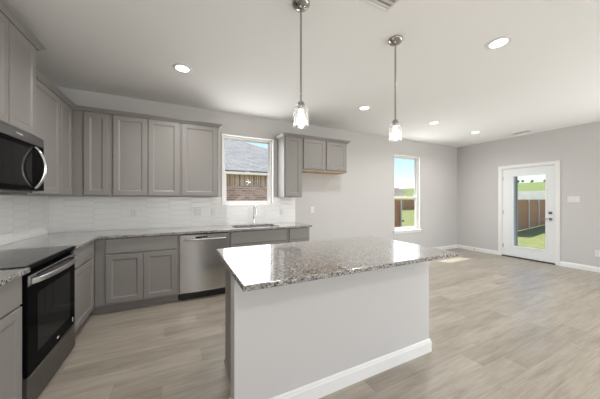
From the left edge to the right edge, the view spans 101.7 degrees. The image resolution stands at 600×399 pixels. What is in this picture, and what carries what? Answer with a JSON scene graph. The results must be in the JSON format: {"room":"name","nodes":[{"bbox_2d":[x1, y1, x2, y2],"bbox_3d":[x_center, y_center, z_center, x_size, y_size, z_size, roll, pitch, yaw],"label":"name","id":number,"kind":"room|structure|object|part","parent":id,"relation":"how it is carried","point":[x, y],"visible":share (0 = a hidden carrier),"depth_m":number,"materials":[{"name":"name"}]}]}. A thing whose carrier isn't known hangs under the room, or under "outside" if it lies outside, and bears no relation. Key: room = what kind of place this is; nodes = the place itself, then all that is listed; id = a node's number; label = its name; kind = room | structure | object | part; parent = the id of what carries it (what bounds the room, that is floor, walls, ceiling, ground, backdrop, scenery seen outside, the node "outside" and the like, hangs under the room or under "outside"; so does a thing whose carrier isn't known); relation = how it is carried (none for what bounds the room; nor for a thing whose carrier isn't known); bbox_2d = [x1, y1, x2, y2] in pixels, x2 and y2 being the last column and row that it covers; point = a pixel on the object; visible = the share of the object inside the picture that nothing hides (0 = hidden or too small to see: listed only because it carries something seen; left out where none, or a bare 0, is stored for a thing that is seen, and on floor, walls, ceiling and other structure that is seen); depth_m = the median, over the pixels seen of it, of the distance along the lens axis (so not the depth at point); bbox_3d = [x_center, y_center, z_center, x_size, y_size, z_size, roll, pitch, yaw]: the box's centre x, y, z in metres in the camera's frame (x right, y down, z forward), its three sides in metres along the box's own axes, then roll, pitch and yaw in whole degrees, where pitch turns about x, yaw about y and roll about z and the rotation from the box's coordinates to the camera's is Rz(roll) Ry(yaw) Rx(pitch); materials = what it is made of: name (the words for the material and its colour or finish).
{"room":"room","nodes":[
{"label":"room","id":0,"kind":"room"},
{"bbox_2d":[0,121,46,191],"bbox_3d":[-2.187,-0.289,1.684,0.489,0.454,0.766,0,0,-26],"label":"microwave","id":1,"kind":"object","parent":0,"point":[23,164],"visible":1,"depth_m":1.80,"materials":[{"name":"black metal"}]},
{"bbox_3d":[-2.021,-0.255,1.696,0.030,0.366,0.641,0,0,-26],"label":"door","id":2,"kind":"part","parent":1,"relation":"part of","materials":[{"name":"black glass"}]},
{"bbox_3d":[-2.191,-0.255,2.040,0.030,0.366,0.123,0,0,-26],"label":"control panel","id":3,"kind":"part","parent":1,"relation":"part of","materials":[{"name":"black glass"}]},
{"bbox_3d":[-2.104,-0.256,1.978,0.082,0.341,0.025,0,0,-26],"label":"handle","id":4,"kind":"part","parent":1,"relation":"part of","materials":[{"name":"silver metal"}]},
{"bbox_2d":[0,78,72,195],"bbox_3d":[-2.712,-0.567,2.563,0.344,1.053,1.267,0,0,-26],"label":"upper cabinet","id":5,"kind":"object","parent":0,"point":[54,117],"visible":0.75,"depth_m":2.47,"materials":[{"name":"grey paint"}]},
{"bbox_3d":[-2.416,-0.560,2.328,0.020,1.012,0.544,0,0,-26],"label":"door","id":6,"kind":"part","parent":5,"relation":"part of","materials":[{"name":"grey paint"}]},
{"bbox_3d":[-2.611,-0.560,2.724,0.020,1.012,0.306,0,0,-26],"label":"door","id":7,"kind":"part","parent":5,"relation":"part of","materials":[{"name":"grey paint"}]},
{"bbox_2d":[56,86,456,247],"bbox_3d":[0.565,-0.050,4.959,8.342,2.763,0.140,0,0,-26],"label":"wall","id":8,"kind":"structure","parent":0,"point":[358,202],"depth_m":5.16,"materials":[{"name":"grey paint"}]},
{"bbox_2d":[73,110,114,196],"bbox_3d":[-2.611,-0.567,3.127,0.372,1.053,0.344,0,0,-26],"label":"upper cabinet","id":9,"kind":"object","parent":8,"relation":"attached to","point":[91,130],"visible":0.77,"depth_m":2.98,"materials":[{"name":"grey paint"}]},
{"bbox_3d":[-2.502,-0.560,2.999,0.236,1.012,0.020,0,0,-26],"label":"door","id":10,"kind":"part","parent":9,"relation":"part of","materials":[{"name":"grey paint"}]},
{"bbox_2d":[36,69,222,131],"bbox_3d":[-1.804,-1.093,3.009,1.928,0.045,0.934,0,0,-37],"label":"crown molding","id":11,"kind":"structure","parent":8,"relation":"attached to","point":[39,75],"depth_m":3.04,"materials":[{"name":"grey paint"}]},
{"bbox_2d":[111,115,180,196],"bbox_3d":[-2.090,-0.567,3.383,0.786,1.053,0.344,0,0,-26],"label":"upper cabinet","id":12,"kind":"object","parent":8,"relation":"attached to","point":[145,153],"visible":1,"depth_m":3.22,"materials":[{"name":"grey paint"}]},
{"bbox_3d":[-2.187,-0.560,3.154,0.366,1.012,0.020,0,0,-26],"label":"door","id":13,"kind":"part","parent":12,"relation":"part of","materials":[{"name":"grey paint"}]},
{"bbox_3d":[-1.849,-0.560,3.321,0.364,1.012,0.020,0,0,-26],"label":"door","id":14,"kind":"part","parent":12,"relation":"part of","materials":[{"name":"grey paint"}]},
{"bbox_2d":[49,196,294,232],"bbox_3d":[-1.617,0.189,3.802,3.404,0.456,0.010,0,0,-26],"label":"tile backsplash","id":15,"kind":"structure","parent":8,"relation":"attached to","point":[66,213],"depth_m":3.52,"materials":[{"name":"white tile"}]},
{"bbox_2d":[131,209,137,216],"bbox_3d":[-2.333,0.187,3.439,0.074,0.118,0.008,0,0,-26],"label":"wall outlet","id":16,"kind":"object","parent":15,"relation":"attached to","point":[134,212],"visible":1,"depth_m":3.44,"materials":[{"name":"white plastic"}]},
{"bbox_2d":[194,208,201,215],"bbox_3d":[-1.588,0.192,3.805,0.118,0.118,0.008,0,0,-26],"label":"wall outlet","id":17,"kind":"object","parent":15,"relation":"attached to","point":[197,211],"visible":1,"depth_m":3.80,"materials":[{"name":"white plastic"}]},
{"bbox_2d":[181,123,217,196],"bbox_3d":[-1.511,-0.567,3.668,0.503,1.053,0.344,0,0,-26],"label":"upper cabinet","id":18,"kind":"object","parent":8,"relation":"attached to","point":[199,144],"visible":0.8,"depth_m":3.51,"materials":[{"name":"grey paint"}]},
{"bbox_2d":[223,136,271,204],"bbox_3d":[-0.914,-0.483,4.254,0.865,1.150,0.070,0,0,-26],"label":"window","id":19,"kind":"structure","parent":8,"relation":"in","point":[269,174],"depth_m":4.26,"materials":[{"name":"white plastic"}]},
{"bbox_3d":[-0.921,-0.737,4.268,0.795,0.573,0.026,0,0,-26],"label":"sash","id":20,"kind":"part","parent":19,"relation":"part of","materials":[{"name":"glass"}]},
{"bbox_3d":[-0.908,-0.206,4.241,0.795,0.527,0.030,0,0,-26],"label":"sash","id":21,"kind":"part","parent":19,"relation":"part of","materials":[{"name":"white plastic"}]},
{"bbox_2d":[222,134,273,205],"bbox_3d":[-0.871,-0.483,4.166,0.893,1.178,0.016,0,0,-26],"label":"trim","id":22,"kind":"structure","parent":8,"relation":"attached to","point":[222,134],"depth_m":4.12,"materials":[{"name":"white paint"}]},
{"bbox_2d":[277,136,301,196],"bbox_3d":[-0.184,-0.567,4.320,0.334,1.053,0.344,0,0,-26],"label":"upper cabinet","id":23,"kind":"object","parent":8,"relation":"attached to","point":[289,149],"visible":0.89,"depth_m":4.18,"materials":[{"name":"grey paint"}]},
{"bbox_3d":[-0.115,-0.560,4.173,0.296,1.012,0.020,0,0,-26],"label":"door","id":24,"kind":"part","parent":23,"relation":"part of","materials":[{"name":"grey paint"}]},
{"bbox_2d":[302,138,346,174],"bbox_3d":[0.397,-0.799,4.606,0.960,0.587,0.344,0,0,-26],"label":"upper cabinet","id":25,"kind":"object","parent":8,"relation":"attached to","point":[318,156],"visible":0.84,"depth_m":4.44,"materials":[{"name":"grey paint"}]},
{"bbox_2d":[274,132,350,143],"bbox_3d":[0.255,-1.093,4.517,1.402,0.045,0.376,0,0,-26],"label":"crown molding","id":26,"kind":"structure","parent":25,"relation":"attached to","point":[282,134],"depth_m":4.30,"materials":[{"name":"grey paint"}]},
{"bbox_3d":[0.258,-0.803,4.357,0.436,0.526,0.020,0,0,-26],"label":"door","id":27,"kind":"part","parent":25,"relation":"part of","materials":[{"name":"grey paint"}]},
{"bbox_3d":[0.393,-0.509,4.615,0.956,0.006,0.320,0,0,-26],"label":"panel","id":28,"kind":"part","parent":25,"relation":"part of","materials":[{"name":"brown wood"}]},
{"bbox_3d":[0.682,-0.803,4.565,0.445,0.526,0.020,0,0,-26],"label":"door","id":29,"kind":"part","parent":25,"relation":"part of","materials":[{"name":"grey paint"}]},
{"bbox_2d":[393,155,421,233],"bbox_3d":[2.567,-0.123,5.916,0.960,1.860,0.160,0,0,-26],"label":"window","id":30,"kind":"structure","parent":8,"relation":"in","point":[415,228],"depth_m":6.10,"materials":[{"name":"white plastic"}]},
{"bbox_3d":[2.541,-0.531,5.970,0.800,0.973,0.026,0,0,-26],"label":"sash","id":31,"kind":"part","parent":30,"relation":"part of","materials":[{"name":"clear glass"}]},
{"bbox_3d":[2.554,0.316,5.943,0.800,0.762,0.030,0,0,-26],"label":"sash","id":32,"kind":"part","parent":30,"relation":"part of","materials":[{"name":"white plastic"}]},
{"bbox_3d":[2.583,0.744,5.884,0.960,0.021,0.090,0,0,-26],"label":"sill","id":33,"kind":"part","parent":30,"relation":"part of","materials":[{"name":"white paint"}]},
{"bbox_2d":[433,244,456,249],"bbox_3d":[2.127,1.284,5.640,4.906,0.095,0.015,0,0,-26],"label":"baseboard","id":34,"kind":"structure","parent":8,"relation":"attached to","point":[448,246],"depth_m":6.52,"materials":[{"name":"white paint"}]},
{"bbox_2d":[3,0,599,147],"bbox_3d":[2.184,-1.491,1.666,8.622,0.120,7.480,0,0,-26],"label":"ceiling","id":35,"kind":"structure","parent":0,"point":[243,56],"depth_m":2.51,"materials":[{"name":"white paint"}]},
{"bbox_2d":[173,63,191,72],"bbox_3d":[-1.282,-1.426,2.662,0.192,0.008,0.192,0,0,-26],"label":"recessed light","id":36,"kind":"object","parent":35,"relation":"in","point":[183,68],"visible":1,"depth_m":2.66,"materials":[{"name":"white metal"}]},
{"bbox_2d":[292,0,309,123],"bbox_3d":[0.007,-0.980,1.779,0.128,0.900,0.128,0,0,-26],"label":"pendant light","id":37,"kind":"object","parent":35,"relation":"hanging from","point":[300,6],"visible":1,"depth_m":1.77,"materials":[{"name":"silver metal"}]},
{"bbox_3d":[0.007,-1.047,1.779,0.014,0.668,0.014,0,0,-26],"label":"rod","id":38,"kind":"part","parent":37,"relation":"part of","materials":[{"name":"silver metal"}]},
{"bbox_3d":[0.007,-0.602,1.779,0.055,0.102,0.055,0,0,-26],"label":"bulb","id":39,"kind":"part","parent":37,"relation":"part of","materials":[{"name":"white glass"}]},
{"bbox_2d":[358,105,370,109],"bbox_3d":[1.006,-1.426,3.809,0.192,0.008,0.192,0,0,-26],"label":"recessed light","id":40,"kind":"object","parent":35,"relation":"in","point":[365,107],"visible":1,"depth_m":3.78,"materials":[{"name":"white"}]},
{"bbox_2d":[361,0,399,11],"bbox_3d":[0.591,-1.425,1.646,0.315,0.010,0.315,0,0,-26],"label":"ceiling vent","id":41,"kind":"object","parent":35,"relation":"in","point":[385,5],"visible":1,"depth_m":1.78,"materials":[{"name":"white metal"}]},
{"bbox_2d":[388,35,402,137],"bbox_3d":[0.853,-0.980,2.183,0.128,0.900,0.128,0,0,-26],"label":"pendant light","id":42,"kind":"object","parent":35,"relation":"hanging from","point":[395,40],"visible":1,"depth_m":2.18,"materials":[{"name":"white metal"}]},
{"bbox_3d":[0.853,-1.047,2.183,0.014,0.668,0.014,0,0,-26],"label":"rod","id":43,"kind":"part","parent":42,"relation":"part of","materials":[{"name":"silver metal"}]},
{"bbox_3d":[0.853,-0.602,2.183,0.055,0.102,0.055,0,0,-26],"label":"bulb","id":44,"kind":"part","parent":42,"relation":"part of","materials":[{"name":"white glass"}]},
{"bbox_2d":[485,36,511,49],"bbox_3d":[1.812,-1.426,2.229,0.192,0.008,0.192,0,0,-26],"label":"recessed light","id":45,"kind":"object","parent":35,"relation":"in","point":[499,42],"visible":1,"depth_m":2.22,"materials":[{"name":"white"}]},
{"bbox_2d":[512,130,530,134],"bbox_3d":[4.711,-1.425,5.193,0.130,0.010,0.300,0,0,-26],"label":"ceiling vent","id":46,"kind":"object","parent":35,"relation":"in","point":[527,130],"visible":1,"depth_m":5.18,"materials":[{"name":"white metal"}]},
{"bbox_2d":[37,248,599,398],"bbox_3d":[2.184,1.392,1.666,8.622,0.120,7.480,0,0,-26],"label":"floor","id":47,"kind":"structure","parent":0,"point":[501,327],"depth_m":2.24,"materials":[{"name":"wood"}]},
{"bbox_2d":[0,276,21,398],"bbox_3d":[-1.762,0.890,0.955,0.608,0.884,0.908,0,0,-26],"label":"base cabinet","id":48,"kind":"object","parent":47,"relation":"on","point":[10,292],"visible":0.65,"depth_m":1.39,"materials":[{"name":"grey paint"}]},
{"bbox_3d":[-1.498,0.545,1.085,0.020,0.174,0.864,0,0,-26],"label":"drawer","id":49,"kind":"part","parent":48,"relation":"part of","materials":[{"name":"grey paint"}]},
{"bbox_2d":[0,267,29,285],"bbox_3d":[-1.744,0.433,0.950,0.636,0.030,0.933,0,0,-26],"label":"countertop","id":50,"kind":"structure","parent":48,"relation":"on","point":[7,275],"depth_m":1.39,"materials":[{"name":"grey stone"}]},
{"bbox_2d":[0,245,76,398],"bbox_3d":[-2.100,0.871,1.726,0.682,0.921,0.766,0,0,-26],"label":"range","id":51,"kind":"object","parent":47,"relation":"on","point":[48,290],"visible":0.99,"depth_m":1.72,"materials":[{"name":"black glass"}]},
{"bbox_2d":[0,245,73,269],"bbox_3d":[-2.130,0.419,1.712,0.616,0.016,0.766,0,0,-26],"label":"cooktop","id":52,"kind":"object","parent":51,"relation":"in","point":[32,258],"depth_m":1.79,"materials":[{"name":"black ceramic"}]},
{"bbox_3d":[-1.866,0.788,1.842,0.032,0.623,0.758,0,0,-26],"label":"oven door","id":53,"kind":"part","parent":51,"relation":"part of","materials":[{"name":"black glass"}]},
{"bbox_3d":[-1.865,1.210,1.842,0.034,0.200,0.758,0,0,-26],"label":"drawer","id":54,"kind":"part","parent":51,"relation":"part of","materials":[{"name":"silver metal"}]},
{"bbox_3d":[-1.864,0.445,1.843,0.036,0.050,0.766,0,0,-26],"label":"control panel","id":55,"kind":"part","parent":51,"relation":"part of","materials":[{"name":"black glass"}]},
{"bbox_3d":[-1.849,0.509,1.850,0.004,0.066,0.758,0,0,-26],"label":"door rail","id":56,"kind":"part","parent":51,"relation":"part of","materials":[{"name":"silver metal"}]},
{"bbox_3d":[-1.819,0.515,1.865,0.056,0.034,0.706,0,0,-26],"label":"handle","id":57,"kind":"part","parent":51,"relation":"part of","materials":[{"name":"silver metal"}]},
{"bbox_2d":[71,241,94,333],"bbox_3d":[-2.581,0.890,2.621,0.608,0.884,1.256,0,0,-26],"label":"base cabinet","id":58,"kind":"object","parent":47,"relation":"on","point":[85,263],"visible":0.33,"depth_m":2.46,"materials":[{"name":"grey paint"}]},
{"bbox_3d":[-2.174,0.545,2.459,0.020,0.174,0.560,0,0,-26],"label":"drawer","id":59,"kind":"part","parent":58,"relation":"part of","materials":[{"name":"grey paint"}]},
{"bbox_3d":[-2.174,0.928,2.459,0.020,0.564,0.560,0,0,-26],"label":"door","id":60,"kind":"part","parent":58,"relation":"part of","materials":[{"name":"grey paint"}]},
{"bbox_2d":[0,222,311,249],"bbox_3d":[-1.329,0.433,3.236,3.398,0.030,1.256,0,0,-26],"label":"countertop","id":61,"kind":"structure","parent":58,"relation":"on","point":[78,239],"depth_m":3.00,"materials":[{"name":"grey stone"}]},
{"bbox_2d":[234,225,271,227],"bbox_3d":[-0.709,0.540,3.887,0.704,0.184,0.414,0,0,-26],"label":"sink","id":62,"kind":"object","parent":61,"relation":"in","point":[270,225],"visible":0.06,"depth_m":4.06,"materials":[{"name":"silver metal"}]},
{"bbox_2d":[252,204,259,223],"bbox_3d":[-0.718,0.243,4.094,0.130,0.349,0.185,0,0,-26],"label":"faucet","id":63,"kind":"object","parent":61,"relation":"on","point":[255,205],"visible":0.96,"depth_m":4.12,"materials":[{"name":"silver metal"}]},
{"bbox_2d":[91,235,178,314],"bbox_3d":[-2.103,0.890,3.217,0.898,0.884,0.608,0,0,-26],"label":"base cabinet","id":64,"kind":"object","parent":47,"relation":"on","point":[131,272],"visible":0.8,"depth_m":2.95,"materials":[{"name":"grey paint"}]},
{"bbox_3d":[-2.080,0.928,2.900,0.364,0.564,0.020,0,0,-26],"label":"door","id":65,"kind":"part","parent":64,"relation":"part of","materials":[{"name":"grey paint"}]},
{"bbox_3d":[-1.916,0.545,2.981,0.730,0.174,0.020,0,0,-26],"label":"drawer","id":66,"kind":"part","parent":64,"relation":"part of","materials":[{"name":"grey paint"}]},
{"bbox_3d":[-1.750,0.928,3.063,0.361,0.564,0.020,0,0,-26],"label":"door","id":67,"kind":"part","parent":64,"relation":"part of","materials":[{"name":"grey paint"}]},
{"bbox_2d":[179,232,228,299],"bbox_3d":[-1.397,0.890,3.525,0.637,0.884,0.662,0,0,-26],"label":"dishwasher","id":68,"kind":"object","parent":47,"relation":"on","point":[201,269],"visible":0.91,"depth_m":3.25,"materials":[{"name":"silver metal"}]},
{"bbox_3d":[-1.262,0.526,3.254,0.525,0.024,0.057,0,0,-26],"label":"handle","id":69,"kind":"part","parent":68,"relation":"part of","materials":[{"name":"silver metal"}]},
{"bbox_2d":[224,266,230,384],"bbox_3d":[0.213,0.890,2.143,1.624,0.884,0.574,0,0,-26],"label":"base cabinet","id":70,"kind":"object","parent":47,"relation":"on","point":[227,360],"visible":0.08,"depth_m":1.88,"materials":[{"name":"grey paint"}]},
{"bbox_3d":[-0.502,1.322,1.769,0.010,0.020,0.534,0,0,-26],"label":"shoe moulding","id":71,"kind":"part","parent":70,"relation":"part of","materials":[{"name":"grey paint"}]},
{"bbox_2d":[216,236,457,291],"bbox_3d":[0.269,0.433,1.994,1.695,0.030,0.990,0,0,-26],"label":"countertop","id":72,"kind":"structure","parent":70,"relation":"on","point":[257,267],"depth_m":1.73,"materials":[{"name":"grey stone"}]},
{"bbox_2d":[229,225,287,247],"bbox_3d":[-0.723,0.890,3.896,0.896,0.884,0.608,0,0,-26],"label":"base cabinet","id":73,"kind":"object","parent":47,"relation":"on","point":[269,236],"visible":0.16,"depth_m":3.61,"materials":[{"name":"grey paint"}]},
{"bbox_3d":[-0.788,0.928,3.536,0.422,0.564,0.020,0,0,-26],"label":"door","id":74,"kind":"part","parent":73,"relation":"part of","materials":[{"name":"grey paint"}]},
{"bbox_3d":[-0.596,0.545,3.630,0.850,0.174,0.020,0,0,-26],"label":"drawer","id":75,"kind":"part","parent":73,"relation":"part of","materials":[{"name":"grey paint"}]},
{"bbox_3d":[-0.404,0.928,3.725,0.422,0.564,0.020,0,0,-26],"label":"door","id":76,"kind":"part","parent":73,"relation":"part of","materials":[{"name":"grey paint"}]},
{"bbox_2d":[288,227,308,242],"bbox_3d":[-0.145,0.890,4.180,0.389,0.884,0.608,0,0,-26],"label":"base cabinet","id":77,"kind":"object","parent":47,"relation":"on","point":[294,234],"visible":0.19,"depth_m":3.90,"materials":[{"name":"grey paint"}]},
{"bbox_3d":[-0.015,0.928,3.916,0.338,0.564,0.020,0,0,-26],"label":"door","id":78,"kind":"part","parent":77,"relation":"part of","materials":[{"name":"grey paint"}]},
{"bbox_2d":[229,261,431,398],"bbox_3d":[0.356,0.890,1.820,1.714,0.884,0.130,0,0,-26],"label":"kitchen island","id":79,"kind":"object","parent":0,"point":[315,339],"depth_m":1.68,"materials":[{"name":"grey paint"}]},
{"bbox_3d":[0.356,1.276,1.820,1.714,0.112,0.130,0,0,-26],"label":"baseboard","id":80,"kind":"part","parent":79,"relation":"part of","materials":[{"name":"white paint"}]},
{"bbox_2d":[457,121,599,266],"bbox_3d":[5.959,-0.050,3.600,0.140,2.763,7.340,0,0,-26],"label":"wall","id":81,"kind":"structure","parent":0,"point":[577,148],"depth_m":5.05,"materials":[{"name":"grey paint"}]},
{"bbox_2d":[457,245,599,272],"bbox_3d":[5.921,1.284,3.500,0.015,0.095,7.174,0,0,-26],"label":"baseboard","id":82,"kind":"structure","parent":81,"relation":"attached to","point":[565,264],"depth_m":4.83,"materials":[{"name":"white paint"}]},
{"bbox_2d":[498,160,559,265],"bbox_3d":[5.043,0.271,5.408,0.188,2.122,1.061,0,0,-26],"label":"door","id":83,"kind":"structure","parent":81,"relation":"in","point":[551,169],"depth_m":5.31,"materials":[{"name":"white paint"}]},
{"bbox_3d":[5.023,0.265,5.363,0.009,1.655,0.620,0,0,-26],"label":"lite frame","id":84,"kind":"part","parent":83,"relation":"part of","materials":[{"name":"white paint"}]},
{"bbox_2d":[567,196,579,201],"bbox_3d":[5.314,-0.003,4.742,0.009,0.118,0.165,0,0,-26],"label":"light switch","id":85,"kind":"object","parent":81,"relation":"attached to","point":[569,198],"visible":1,"depth_m":4.74,"materials":[{"name":"white plastic"}]},
{"bbox_2d":[595,250,599,256],"bbox_3d":[5.451,0.987,4.464,0.008,0.118,0.074,0,0,-26],"label":"wall outlet","id":86,"kind":"object","parent":81,"relation":"attached to","point":[597,252],"visible":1,"depth_m":4.47,"materials":[{"name":"white plastic"}]},
{"bbox_3d":[-1.622,-0.049,-0.206,0.140,2.763,7.480,0,0,-26],"label":"wall","id":87,"kind":"structure","parent":0,"visible":0},
{"bbox_2d":[0,11,35,135],"bbox_3d":[-2.244,-0.919,1.657,0.384,0.802,0.768,0,0,-26],"label":"upper cabinet","id":88,"kind":"object","parent":87,"relation":"attached to","point":[17,54],"visible":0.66,"depth_m":1.83,"materials":[{"name":"grey paint"}]},
{"bbox_3d":[-1.999,-0.907,1.571,0.020,0.742,0.357,0,0,-26],"label":"door","id":89,"kind":"part","parent":88,"relation":"part of","materials":[{"name":"grey paint"}]},
{"bbox_3d":[-2.161,-0.907,1.901,0.020,0.742,0.359,0,0,-26],"label":"door","id":90,"kind":"part","parent":88,"relation":"part of","materials":[{"name":"grey paint"}]},
{"bbox_2d":[0,0,45,50],"bbox_3d":[-2.229,-1.306,1.664,0.418,0.045,0.876,0,0,-26],"label":"crown molding","id":91,"kind":"structure","parent":88,"relation":"attached to","point":[5,9],"depth_m":1.83,"materials":[{"name":"grey paint"}]},
{"bbox_2d":[0,195,48,244],"bbox_3d":[-2.434,0.176,1.617,0.010,0.483,3.188,0,0,-26],"label":"tile backsplash","id":92,"kind":"structure","parent":87,"relation":"attached to","point":[21,217],"depth_m":2.53,"materials":[{"name":"white tile"}]},
{"label":"outside","id":93,"kind":"structure","parent":0,"visible":0},
{"bbox_2d":[402,210,544,249],"bbox_3d":[24.146,1.982,72.194,190.000,0.300,160.000,0,0,-26],"label":"ground","id":94,"kind":"structure","parent":93,"point":[534,237],"depth_m":12.78,"materials":[{"name":"green plant"}]},
{"bbox_2d":[225,140,267,200],"bbox_3d":[-5.503,-0.633,11.927,14.500,4.930,8.900,0,0,-26],"label":"brick house","id":95,"kind":"structure","parent":94,"relation":"on","point":[239,156],"depth_m":9.37,"materials":[{"name":"brown brick"}]},
{"bbox_2d":[394,199,403,226],"bbox_3d":[2.889,0.912,9.646,3.450,1.839,0.118,0,0,-26],"label":"wooden fence","id":96,"kind":"object","parent":94,"relation":"on","point":[398,204],"visible":0.1,"depth_m":10.27,"materials":[{"name":"brown wood"}]},
{"bbox_2d":[394,188,405,195],"bbox_3d":[21.424,-0.718,66.398,14.800,5.100,9.800,0,0,-26],"label":"house","id":97,"kind":"structure","parent":94,"relation":"on","point":[397,191],"depth_m":66.28,"materials":[{"name":"beige"}]},
{"bbox_2d":[402,199,414,209],"bbox_3d":[9.631,0.912,38.257,26.000,1.840,0.118,0,0,-26],"label":"wooden fence","id":98,"kind":"object","parent":94,"relation":"on","point":[408,204],"visible":0.14,"depth_m":42.96,"materials":[{"name":"brown wood"}]},
{"bbox_2d":[413,191,544,199],"bbox_3d":[33.017,0.307,34.211,0.400,3.050,40.000,0,0,-26],"label":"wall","id":99,"kind":"structure","parent":94,"relation":"on","point":[522,195],"depth_m":34.55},
{"bbox_2d":[518,199,544,230],"bbox_3d":[15.955,0.912,16.349,14.157,1.840,0.119,0,0,-35],"label":"wooden fence","id":100,"kind":"object","parent":94,"relation":"on","point":[531,213],"visible":0.42,"depth_m":15.46,"materials":[{"name":"brown wood"}]},
{"bbox_3d":[14.087,0.937,15.019,0.058,1.790,0.058,0,0,-26],"label":"post","id":101,"kind":"part","parent":100,"relation":"part of","materials":[{"name":"white"}]},
{"bbox_3d":[15.943,0.242,16.366,14.157,0.090,0.041,0,0,-35],"label":"rail","id":102,"kind":"part","parent":100,"relation":"part of","materials":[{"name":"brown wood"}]},
{"bbox_3d":[15.943,0.912,16.366,14.157,0.090,0.041,0,0,-35],"label":"rail","id":103,"kind":"part","parent":100,"relation":"part of","materials":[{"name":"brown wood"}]},
{"bbox_3d":[15.943,1.582,16.366,14.157,0.090,0.041,0,0,-35],"label":"rail","id":104,"kind":"part","parent":100,"relation":"part of","materials":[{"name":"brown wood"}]},
{"bbox_3d":[5.962,1.632,5.474,1.517,0.399,4.300,0,0,-26],"label":"patio slab","id":105,"kind":"object","parent":94,"relation":"on","visible":0},
{"bbox_2d":[514,176,517,245],"bbox_3d":[5.927,-0.218,6.754,0.110,3.300,0.110,0,0,-26],"label":"patio post","id":106,"kind":"object","parent":105,"relation":"on","point":[515,177],"visible":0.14,"depth_m":6.70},
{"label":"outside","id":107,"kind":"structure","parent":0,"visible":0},
{"bbox_2d":[394,182,544,199],"bbox_3d":[68.623,-1.568,68.991,93.000,6.800,85.000,0,0,-26],"label":"hillside","id":108,"kind":"structure","parent":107,"point":[531,186],"depth_m":53.85,"materials":[{"name":"green plant"}]}
]}

